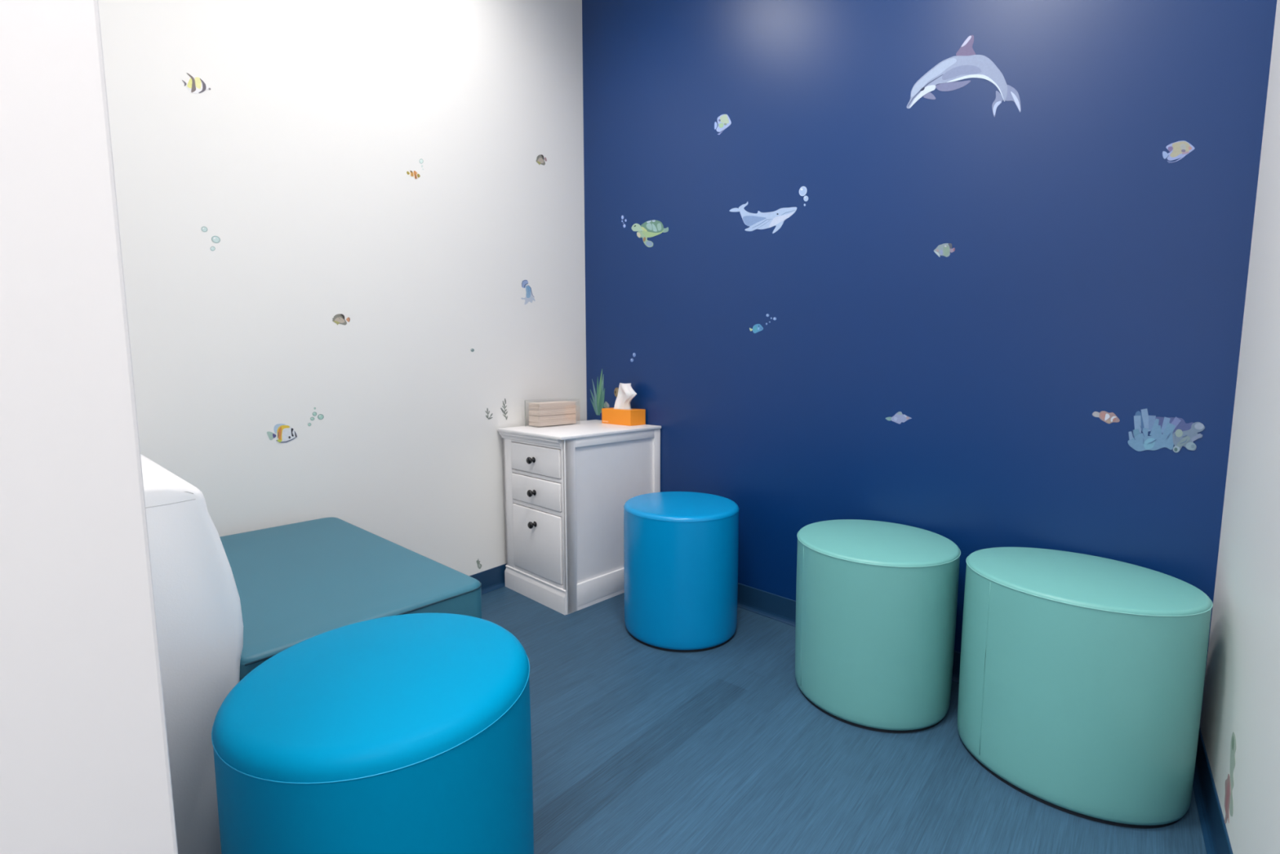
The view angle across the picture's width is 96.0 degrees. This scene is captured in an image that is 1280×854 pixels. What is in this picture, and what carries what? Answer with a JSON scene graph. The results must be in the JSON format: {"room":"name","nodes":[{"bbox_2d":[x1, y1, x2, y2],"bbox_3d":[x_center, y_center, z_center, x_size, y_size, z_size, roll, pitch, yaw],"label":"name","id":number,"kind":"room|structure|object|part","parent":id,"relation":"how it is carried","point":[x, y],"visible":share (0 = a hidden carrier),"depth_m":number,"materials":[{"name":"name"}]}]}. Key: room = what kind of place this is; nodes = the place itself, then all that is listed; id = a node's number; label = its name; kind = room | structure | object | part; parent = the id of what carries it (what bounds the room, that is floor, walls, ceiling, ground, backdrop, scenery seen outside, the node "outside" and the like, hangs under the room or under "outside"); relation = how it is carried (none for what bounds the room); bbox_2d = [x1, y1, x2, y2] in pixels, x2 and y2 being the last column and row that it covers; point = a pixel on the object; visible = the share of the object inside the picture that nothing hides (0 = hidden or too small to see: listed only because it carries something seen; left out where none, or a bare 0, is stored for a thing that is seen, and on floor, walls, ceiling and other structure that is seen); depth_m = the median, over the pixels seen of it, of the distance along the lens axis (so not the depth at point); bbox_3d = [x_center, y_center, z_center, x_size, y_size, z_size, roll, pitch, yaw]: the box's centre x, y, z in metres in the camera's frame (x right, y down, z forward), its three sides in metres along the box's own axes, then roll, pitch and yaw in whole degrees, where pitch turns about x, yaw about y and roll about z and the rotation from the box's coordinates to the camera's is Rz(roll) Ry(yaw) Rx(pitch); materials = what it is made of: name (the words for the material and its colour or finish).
{"room":"children's therapy room","nodes":[
{"label":"children's therapy room","id":0,"kind":"room"},
{"bbox_2d":[0,0,177,853],"bbox_3d":[-0.985,-0.498,0.829,1.449,2.780,0.120,5,8,40],"label":"wall","id":1,"kind":"structure","parent":0,"point":[85,763],"depth_m":0.42,"materials":[{"name":"white paint"}]},
{"bbox_2d":[97,0,586,575],"bbox_3d":[-0.968,-0.632,2.108,0.120,2.780,2.105,5,8,38],"label":"wall","id":2,"kind":"structure","parent":0,"point":[299,152],"depth_m":1.99,"materials":[{"name":"white paint"}]},
{"bbox_2d":[182,72,210,93],"bbox_3d":[-1.246,-0.961,1.621,0.001,0.051,0.067,5,8,38],"label":"sticker","id":3,"kind":"object","parent":2,"relation":"attached to","point":[195,84],"visible":1,"depth_m":1.62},
{"bbox_2d":[200,226,220,250],"bbox_3d":[-1.241,-0.544,1.669,0.001,0.066,0.045,5,8,38],"label":"sticker","id":4,"kind":"object","parent":2,"relation":"attached to","point":[216,239],"visible":1,"depth_m":1.67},
{"bbox_2d":[266,423,297,443],"bbox_3d":[-1.146,0.020,1.849,0.001,0.063,0.089,5,8,38],"label":"sticker","id":5,"kind":"object","parent":2,"relation":"attached to","point":[285,433],"visible":1,"depth_m":1.85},
{"bbox_2d":[307,407,324,426],"bbox_3d":[-1.083,-0.035,1.925,0.001,0.062,0.052,5,8,38],"label":"sticker","id":6,"kind":"object","parent":2,"relation":"attached to","point":[320,416],"visible":1,"depth_m":1.92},
{"bbox_2d":[332,314,350,324],"bbox_3d":[-1.020,-0.367,1.970,0.001,0.038,0.059,5,8,38],"label":"sticker","id":7,"kind":"object","parent":2,"relation":"attached to","point":[338,318],"visible":1,"depth_m":1.97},
{"bbox_2d":[406,170,420,178],"bbox_3d":[-0.841,-0.938,2.141,0.001,0.029,0.055,5,8,38],"label":"sticker","id":8,"kind":"object","parent":2,"relation":"attached to","point":[414,174],"visible":1,"depth_m":2.14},
{"bbox_2d":[476,559,481,568],"bbox_3d":[-0.694,0.589,2.487,0.001,0.050,0.027,5,8,38],"label":"sticker","id":9,"kind":"object","parent":2,"relation":"attached to","point":[479,566],"visible":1,"depth_m":2.49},
{"bbox_2d":[469,563,506,595],"bbox_3d":[-0.877,0.702,2.251,0.016,0.095,1.974,5,8,38],"label":"baseboard","id":10,"kind":"structure","parent":2,"relation":"attached to","point":[493,579],"depth_m":2.54,"materials":[{"name":"blue plastic"}]},
{"bbox_2d":[485,408,493,419],"bbox_3d":[-0.648,-0.057,2.478,0.001,0.049,0.038,5,8,38],"label":"sticker","id":11,"kind":"object","parent":2,"relation":"attached to","point":[487,412],"visible":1,"depth_m":2.47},
{"bbox_2d":[500,398,507,419],"bbox_3d":[-0.598,-0.078,2.539,0.001,0.096,0.039,5,8,38],"label":"sticker","id":12,"kind":"object","parent":2,"relation":"attached to","point":[504,404],"visible":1,"depth_m":2.54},
{"bbox_2d":[520,280,535,304],"bbox_3d":[-0.505,-0.607,2.604,0.001,0.110,0.082,5,8,38],"label":"sticker","id":13,"kind":"object","parent":2,"relation":"attached to","point":[529,296],"visible":1,"depth_m":2.60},
{"bbox_2d":[536,154,546,164],"bbox_3d":[-0.447,-1.210,2.617,0.001,0.050,0.065,5,8,38],"label":"sticker","id":14,"kind":"object","parent":2,"relation":"attached to","point":[540,159],"visible":1,"depth_m":2.62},
{"bbox_2d":[481,586,1206,853],"bbox_3d":[-0.158,1.008,0.263,4.600,0.100,4.700,5,8,40],"label":"floor","id":15,"kind":"structure","parent":0,"point":[637,748],"depth_m":1.41,"materials":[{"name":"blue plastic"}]},
{"bbox_2d":[140,453,482,853],"bbox_3d":[-0.908,0.435,1.406,0.908,0.804,0.658,5,8,42],"label":"sofa","id":16,"kind":"object","parent":15,"relation":"on","point":[225,606],"visible":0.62,"depth_m":0.97,"materials":[{"name":"teal leather"}]},
{"bbox_3d":[-1.066,0.448,1.228,0.901,0.792,0.181,5,8,42],"label":"backrest","id":17,"kind":"part","parent":16,"relation":"part of","materials":[{"name":"white leather"}]},
{"bbox_3d":[-0.857,0.581,1.480,0.907,0.478,0.500,5,8,42],"label":"seat","id":18,"kind":"part","parent":16,"relation":"part of","materials":[{"name":"teal leather"}]},
{"bbox_2d":[211,613,533,853],"bbox_3d":[-0.405,0.628,0.946,0.451,0.514,0.450,5,8,40],"label":"ottoman","id":19,"kind":"object","parent":15,"relation":"on","point":[406,733],"visible":1,"depth_m":0.78,"materials":[{"name":"blue leather"}]},
{"bbox_2d":[212,613,528,782],"bbox_3d":[-0.406,0.390,0.920,0.448,0.036,0.448,5,8,40],"label":"cushion","id":20,"kind":"object","parent":19,"relation":"on","point":[380,700],"depth_m":0.82,"materials":[{"name":"leather"}]},
{"bbox_2d":[497,419,661,614],"bbox_3d":[-0.266,0.355,2.582,0.450,0.713,0.582,6,8,44],"label":"base cabinet","id":21,"kind":"object","parent":15,"relation":"on","point":[567,487],"visible":0.94,"depth_m":2.39,"materials":[{"name":"white paint"}]},
{"bbox_3d":[-0.445,0.136,2.348,0.029,0.029,0.032,6,8,44],"label":"knob","id":22,"kind":"part","parent":21,"relation":"part of","materials":[{"name":"black metal"}]},
{"bbox_3d":[-0.445,0.271,2.362,0.029,0.029,0.032,6,8,44],"label":"knob","id":23,"kind":"part","parent":21,"relation":"part of","materials":[{"name":"black metal"}]},
{"bbox_3d":[-0.445,0.403,2.376,0.029,0.029,0.032,6,8,44],"label":"knob","id":24,"kind":"part","parent":21,"relation":"part of","materials":[{"name":"black metal"}]},
{"bbox_3d":[-0.425,0.134,2.367,0.334,0.114,0.024,6,8,44],"label":"drawer","id":25,"kind":"part","parent":21,"relation":"part of","materials":[{"name":"white paint"}]},
{"bbox_3d":[-0.425,0.266,2.381,0.334,0.112,0.024,6,8,44],"label":"drawer","id":26,"kind":"part","parent":21,"relation":"part of","materials":[{"name":"white paint"}]},
{"bbox_3d":[-0.425,0.479,2.404,0.334,0.274,0.024,6,8,44],"label":"drawer","id":27,"kind":"part","parent":21,"relation":"part of","materials":[{"name":"white paint"}]},
{"bbox_2d":[601,407,645,426],"bbox_3d":[-0.077,-0.050,2.686,0.193,0.071,0.099,6,8,44],"label":"tissue box","id":28,"kind":"object","parent":21,"relation":"on","point":[633,416],"visible":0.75,"depth_m":2.64,"materials":[{"name":"orange cardboard"}]},
{"bbox_2d":[613,382,636,408],"bbox_3d":[-0.060,-0.143,2.661,0.147,0.120,0.070,6,8,44],"label":"tissue","id":29,"kind":"object","parent":28,"relation":"in","point":[626,393],"visible":1,"depth_m":2.65,"materials":[{"name":"white paper"}]},
{"bbox_3d":[-0.396,-0.067,2.629,0.101,0.118,0.236,6,8,44],"label":"napkin holder","id":30,"kind":"object","parent":21,"relation":"on","visible":0},
{"bbox_2d":[528,422,576,426],"bbox_3d":[-0.398,-0.014,2.632,0.084,0.004,0.204,6,8,44],"label":"paper towel","id":31,"kind":"object","parent":30,"relation":"in","point":[574,422],"visible":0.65,"depth_m":2.58,"materials":[{"name":"beige paper"}]},
{"bbox_2d":[528,421,576,425],"bbox_3d":[-0.398,-0.019,2.632,0.085,0.005,0.206,6,8,44],"label":"paper towel","id":32,"kind":"object","parent":31,"relation":"on","point":[572,421],"visible":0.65,"depth_m":2.58,"materials":[{"name":"beige paper"}]},
{"bbox_2d":[528,420,576,424],"bbox_3d":[-0.396,-0.024,2.631,0.083,0.004,0.206,6,8,44],"label":"paper towel","id":33,"kind":"object","parent":32,"relation":"on","point":[571,420],"visible":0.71,"depth_m":2.58,"materials":[{"name":"beige paper"}]},
{"bbox_2d":[528,419,575,423],"bbox_3d":[-0.398,-0.028,2.630,0.083,0.004,0.199,6,8,44],"label":"paper towel","id":34,"kind":"object","parent":33,"relation":"on","point":[569,420],"visible":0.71,"depth_m":2.58,"materials":[{"name":"beige paper"}]},
{"bbox_2d":[528,417,575,422],"bbox_3d":[-0.398,-0.033,2.629,0.085,0.006,0.202,6,8,44],"label":"paper towel","id":35,"kind":"object","parent":34,"relation":"on","point":[573,418],"visible":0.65,"depth_m":2.58,"materials":[{"name":"beige paper"}]},
{"bbox_2d":[528,417,575,421],"bbox_3d":[-0.399,-0.038,2.630,0.084,0.004,0.202,6,8,44],"label":"paper towel","id":36,"kind":"object","parent":35,"relation":"on","point":[572,417],"visible":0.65,"depth_m":2.58,"materials":[{"name":"beige paper"}]},
{"bbox_2d":[528,416,576,420],"bbox_3d":[-0.397,-0.043,2.630,0.086,0.005,0.204,6,8,44],"label":"paper towel","id":37,"kind":"object","parent":36,"relation":"on","point":[568,416],"visible":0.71,"depth_m":2.58,"materials":[{"name":"beige paper"}]},
{"bbox_2d":[528,415,576,418],"bbox_3d":[-0.397,-0.048,2.630,0.083,0.004,0.204,6,8,44],"label":"paper towel","id":38,"kind":"object","parent":37,"relation":"on","point":[566,415],"visible":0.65,"depth_m":2.58,"materials":[{"name":"beige paper"}]},
{"bbox_2d":[528,413,575,417],"bbox_3d":[-0.398,-0.052,2.627,0.083,0.005,0.202,6,8,44],"label":"paper towel","id":39,"kind":"object","parent":38,"relation":"on","point":[574,414],"visible":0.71,"depth_m":2.58,"materials":[{"name":"beige paper"}]},
{"bbox_2d":[528,413,575,417],"bbox_3d":[-0.398,-0.057,2.627,0.083,0.005,0.200,6,8,44],"label":"paper towel","id":40,"kind":"object","parent":39,"relation":"on","point":[570,413],"visible":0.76,"depth_m":2.58,"materials":[{"name":"beige paper"}]},
{"bbox_2d":[528,411,576,415],"bbox_3d":[-0.396,-0.062,2.627,0.083,0.006,0.206,6,8,44],"label":"paper towel","id":41,"kind":"object","parent":40,"relation":"on","point":[575,411],"visible":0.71,"depth_m":2.58,"materials":[{"name":"beige paper"}]},
{"bbox_2d":[528,410,575,414],"bbox_3d":[-0.398,-0.068,2.626,0.082,0.005,0.204,6,8,44],"label":"paper towel","id":42,"kind":"object","parent":41,"relation":"on","point":[571,411],"visible":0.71,"depth_m":2.57,"materials":[{"name":"beige paper"}]},
{"bbox_2d":[528,409,575,413],"bbox_3d":[-0.398,-0.073,2.626,0.082,0.005,0.203,6,8,44],"label":"paper towel","id":43,"kind":"object","parent":42,"relation":"on","point":[566,410],"visible":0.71,"depth_m":2.58,"materials":[{"name":"beige paper"}]},
{"bbox_2d":[528,408,575,412],"bbox_3d":[-0.398,-0.078,2.625,0.083,0.005,0.198,6,8,44],"label":"paper towel","id":44,"kind":"object","parent":43,"relation":"on","point":[574,408],"visible":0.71,"depth_m":2.58,"materials":[{"name":"beige paper"}]},
{"bbox_2d":[528,407,575,410],"bbox_3d":[-0.397,-0.083,2.625,0.081,0.004,0.202,6,8,44],"label":"paper towel","id":45,"kind":"object","parent":44,"relation":"on","point":[573,407],"visible":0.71,"depth_m":2.58,"materials":[{"name":"beige paper"}]},
{"bbox_2d":[528,406,575,409],"bbox_3d":[-0.398,-0.087,2.625,0.085,0.004,0.203,6,8,44],"label":"paper towel","id":46,"kind":"object","parent":45,"relation":"on","point":[570,406],"visible":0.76,"depth_m":2.58,"materials":[{"name":"beige paper"}]},
{"bbox_2d":[528,405,577,408],"bbox_3d":[-0.395,-0.092,2.625,0.083,0.004,0.210,6,8,44],"label":"paper towel","id":47,"kind":"object","parent":46,"relation":"on","point":[567,406],"visible":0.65,"depth_m":2.57,"materials":[{"name":"beige paper"}]},
{"bbox_2d":[528,404,575,408],"bbox_3d":[-0.399,-0.096,2.623,0.084,0.004,0.201,6,8,44],"label":"paper towel","id":48,"kind":"object","parent":47,"relation":"on","point":[565,405],"visible":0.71,"depth_m":2.58,"materials":[{"name":"beige paper"}]},
{"bbox_2d":[528,403,575,406],"bbox_3d":[-0.397,-0.101,2.623,0.083,0.005,0.199,6,8,44],"label":"paper towel","id":49,"kind":"object","parent":48,"relation":"on","point":[574,403],"visible":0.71,"depth_m":2.57,"materials":[{"name":"beige paper"}]},
{"bbox_2d":[528,402,575,405],"bbox_3d":[-0.398,-0.106,2.621,0.083,0.005,0.201,6,8,44],"label":"paper towel","id":50,"kind":"object","parent":49,"relation":"on","point":[570,402],"visible":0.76,"depth_m":2.57,"materials":[{"name":"beige paper"}]},
{"bbox_2d":[528,400,576,404],"bbox_3d":[-0.396,-0.111,2.623,0.083,0.004,0.208,6,8,44],"label":"paper towel","id":51,"kind":"object","parent":50,"relation":"on","point":[557,402],"visible":1,"depth_m":2.59,"materials":[{"name":"beige paper"}]},
{"bbox_2d":[623,491,738,652],"bbox_3d":[0.152,0.516,2.161,0.428,0.480,0.418,5,8,40],"label":"ottoman","id":52,"kind":"object","parent":15,"relation":"on","point":[681,548],"visible":1,"depth_m":1.98,"materials":[{"name":"blue leather"}]},
{"bbox_2d":[623,491,738,521],"bbox_3d":[0.152,0.286,2.137,0.426,0.018,0.416,5,8,40],"label":"cushion","id":53,"kind":"object","parent":52,"relation":"on","point":[664,506],"depth_m":2.06,"materials":[{"name":"leather"}]},
{"bbox_2d":[795,519,960,733],"bbox_3d":[0.695,0.557,1.728,0.445,0.487,0.441,5,8,40],"label":"ottoman","id":54,"kind":"object","parent":15,"relation":"on","point":[877,601],"visible":1,"depth_m":1.55,"materials":[{"name":"green leather"}]},
{"bbox_2d":[797,519,959,566],"bbox_3d":[0.694,0.326,1.704,0.442,0.023,0.438,5,8,40],"label":"cushion","id":55,"kind":"object","parent":54,"relation":"on","point":[847,542],"depth_m":1.62,"materials":[{"name":"teal leather"}]},
{"bbox_2d":[957,546,1213,828],"bbox_3d":[1.048,0.585,1.407,0.465,0.497,0.409,5,8,40],"label":"ottoman","id":56,"kind":"object","parent":15,"relation":"on","point":[1082,677],"visible":1,"depth_m":1.24,"materials":[{"name":"green leather"}]},
{"bbox_2d":[966,546,1212,615],"bbox_3d":[1.048,0.349,1.382,0.462,0.023,0.406,5,8,40],"label":"cushion","id":57,"kind":"object","parent":56,"relation":"on","point":[1082,583],"depth_m":1.31,"materials":[{"name":"teal leather"}]},
{"bbox_2d":[582,0,1276,727],"bbox_3d":[0.589,-0.638,2.131,2.557,2.780,0.120,6,8,44],"label":"wall","id":58,"kind":"structure","parent":0,"point":[1088,271],"depth_m":1.77,"materials":[{"name":"blue paint"}]},
{"bbox_2d":[590,368,604,415],"bbox_3d":[-0.214,-0.174,2.888,0.113,0.234,0.001,6,8,44],"label":"sticker","id":59,"kind":"object","parent":58,"relation":"attached to","point":[598,398],"visible":0.98,"depth_m":2.88,"materials":[{"name":"green plastic"}]},
{"bbox_2d":[603,401,609,408],"bbox_3d":[-0.166,-0.110,2.847,0.044,0.033,0.001,6,8,44],"label":"sticker","id":60,"kind":"object","parent":58,"relation":"attached to","point":[606,405],"visible":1,"depth_m":2.85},
{"bbox_2d":[613,387,618,396],"bbox_3d":[-0.110,-0.167,2.786,0.044,0.047,0.001,6,8,44],"label":"sticker","id":61,"kind":"object","parent":58,"relation":"attached to","point":[615,391],"visible":0.72,"depth_m":2.79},
{"bbox_2d":[621,215,626,227],"bbox_3d":[-0.074,-0.951,2.667,0.036,0.058,0.001,6,8,44],"label":"sticker","id":62,"kind":"object","parent":58,"relation":"attached to","point":[622,216],"visible":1,"depth_m":2.67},
{"bbox_2d":[630,352,635,361],"bbox_3d":[-0.033,-0.326,2.693,0.036,0.043,0.001,6,8,44],"label":"sticker","id":63,"kind":"object","parent":58,"relation":"attached to","point":[633,353],"visible":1,"depth_m":2.69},
{"bbox_2d":[631,219,668,247],"bbox_3d":[0.042,-0.858,2.562,0.227,0.118,0.001,6,8,44],"label":"sticker","id":64,"kind":"object","parent":58,"relation":"attached to","point":[655,228],"visible":1,"depth_m":2.56,"materials":[{"name":"green paper"}]},
{"bbox_2d":[714,114,731,134],"bbox_3d":[0.323,-1.182,2.250,0.081,0.072,0.001,6,8,44],"label":"sticker","id":65,"kind":"object","parent":58,"relation":"attached to","point":[724,122],"visible":1,"depth_m":2.25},
{"bbox_2d":[749,324,763,333],"bbox_3d":[0.446,-0.378,2.215,0.063,0.035,0.001,6,8,44],"label":"sticker","id":66,"kind":"object","parent":58,"relation":"attached to","point":[757,327],"visible":1,"depth_m":2.21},
{"bbox_2d":[729,201,796,233],"bbox_3d":[0.455,-0.788,2.162,0.294,0.137,0.001,6,8,44],"label":"sticker","id":67,"kind":"object","parent":58,"relation":"attached to","point":[759,220],"visible":1,"depth_m":2.15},
{"bbox_2d":[765,313,776,324],"bbox_3d":[0.492,-0.405,2.166,0.046,0.041,0.001,6,8,44],"label":"sticker","id":68,"kind":"object","parent":58,"relation":"attached to","point":[767,314],"visible":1,"depth_m":2.17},
{"bbox_2d":[799,186,808,205],"bbox_3d":[0.578,-0.815,2.038,0.037,0.070,0.001,6,8,44],"label":"sticker","id":69,"kind":"object","parent":58,"relation":"attached to","point":[802,191],"visible":1,"depth_m":2.04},
{"bbox_2d":[737,582,960,684],"bbox_3d":[0.547,0.703,2.221,2.300,0.095,0.016,6,8,44],"label":"baseboard","id":70,"kind":"structure","parent":58,"relation":"attached to","point":[782,609],"depth_m":2.26,"materials":[{"name":"blue plastic"}]},
{"bbox_2d":[885,411,911,423],"bbox_3d":[0.837,-0.030,1.867,0.083,0.040,0.001,6,8,44],"label":"sticker","id":71,"kind":"object","parent":58,"relation":"attached to","point":[899,417],"visible":1,"depth_m":1.86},
{"bbox_2d":[933,243,955,257],"bbox_3d":[0.915,-0.531,1.736,0.059,0.041,0.001,6,8,44],"label":"sticker","id":72,"kind":"object","parent":58,"relation":"attached to","point":[944,249],"visible":1,"depth_m":1.74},
{"bbox_2d":[906,35,1021,116],"bbox_3d":[0.931,-0.995,1.670,0.306,0.249,0.001,6,8,44],"label":"sticker","id":73,"kind":"object","parent":58,"relation":"attached to","point":[966,64],"visible":1,"depth_m":1.66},
{"bbox_2d":[1092,410,1119,423],"bbox_3d":[1.210,-0.025,1.499,0.057,0.033,0.001,6,8,44],"label":"sticker","id":74,"kind":"object","parent":58,"relation":"attached to","point":[1105,416],"visible":1,"depth_m":1.50,"materials":[{"name":"orange paper"}]},
{"bbox_2d":[1127,408,1204,452],"bbox_3d":[1.293,0.011,1.420,0.138,0.109,0.003,6,8,44],"label":"sticker","id":75,"kind":"object","parent":58,"relation":"attached to","point":[1166,432],"visible":1,"depth_m":1.42,"materials":[{"name":"blue paper"}]},
{"bbox_2d":[1162,140,1195,163],"bbox_3d":[1.276,-0.653,1.367,0.056,0.047,0.001,6,8,44],"label":"sticker","id":76,"kind":"object","parent":58,"relation":"attached to","point":[1178,149],"visible":1,"depth_m":1.37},
{"bbox_2d":[1200,0,1279,853],"bbox_3d":[0.813,-0.466,0.491,0.120,2.780,1.944,5,8,38],"label":"wall","id":77,"kind":"structure","parent":0,"point":[1242,691],"depth_m":1.11,"materials":[{"name":"white paint"}]},
{"bbox_2d":[1192,727,1233,853],"bbox_3d":[0.800,0.860,0.720,0.016,0.095,1.816,5,8,38],"label":"baseboard","id":78,"kind":"structure","parent":77,"relation":"attached to","point":[1215,837],"depth_m":1.23,"materials":[{"name":"blue plastic"}]},
{"bbox_2d":[1224,732,1235,823],"bbox_3d":[1.130,0.680,1.103,0.001,0.184,0.092,5,8,38],"label":"sticker","id":79,"kind":"object","parent":77,"relation":"attached to","point":[1228,802],"visible":1,"depth_m":1.10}
]}

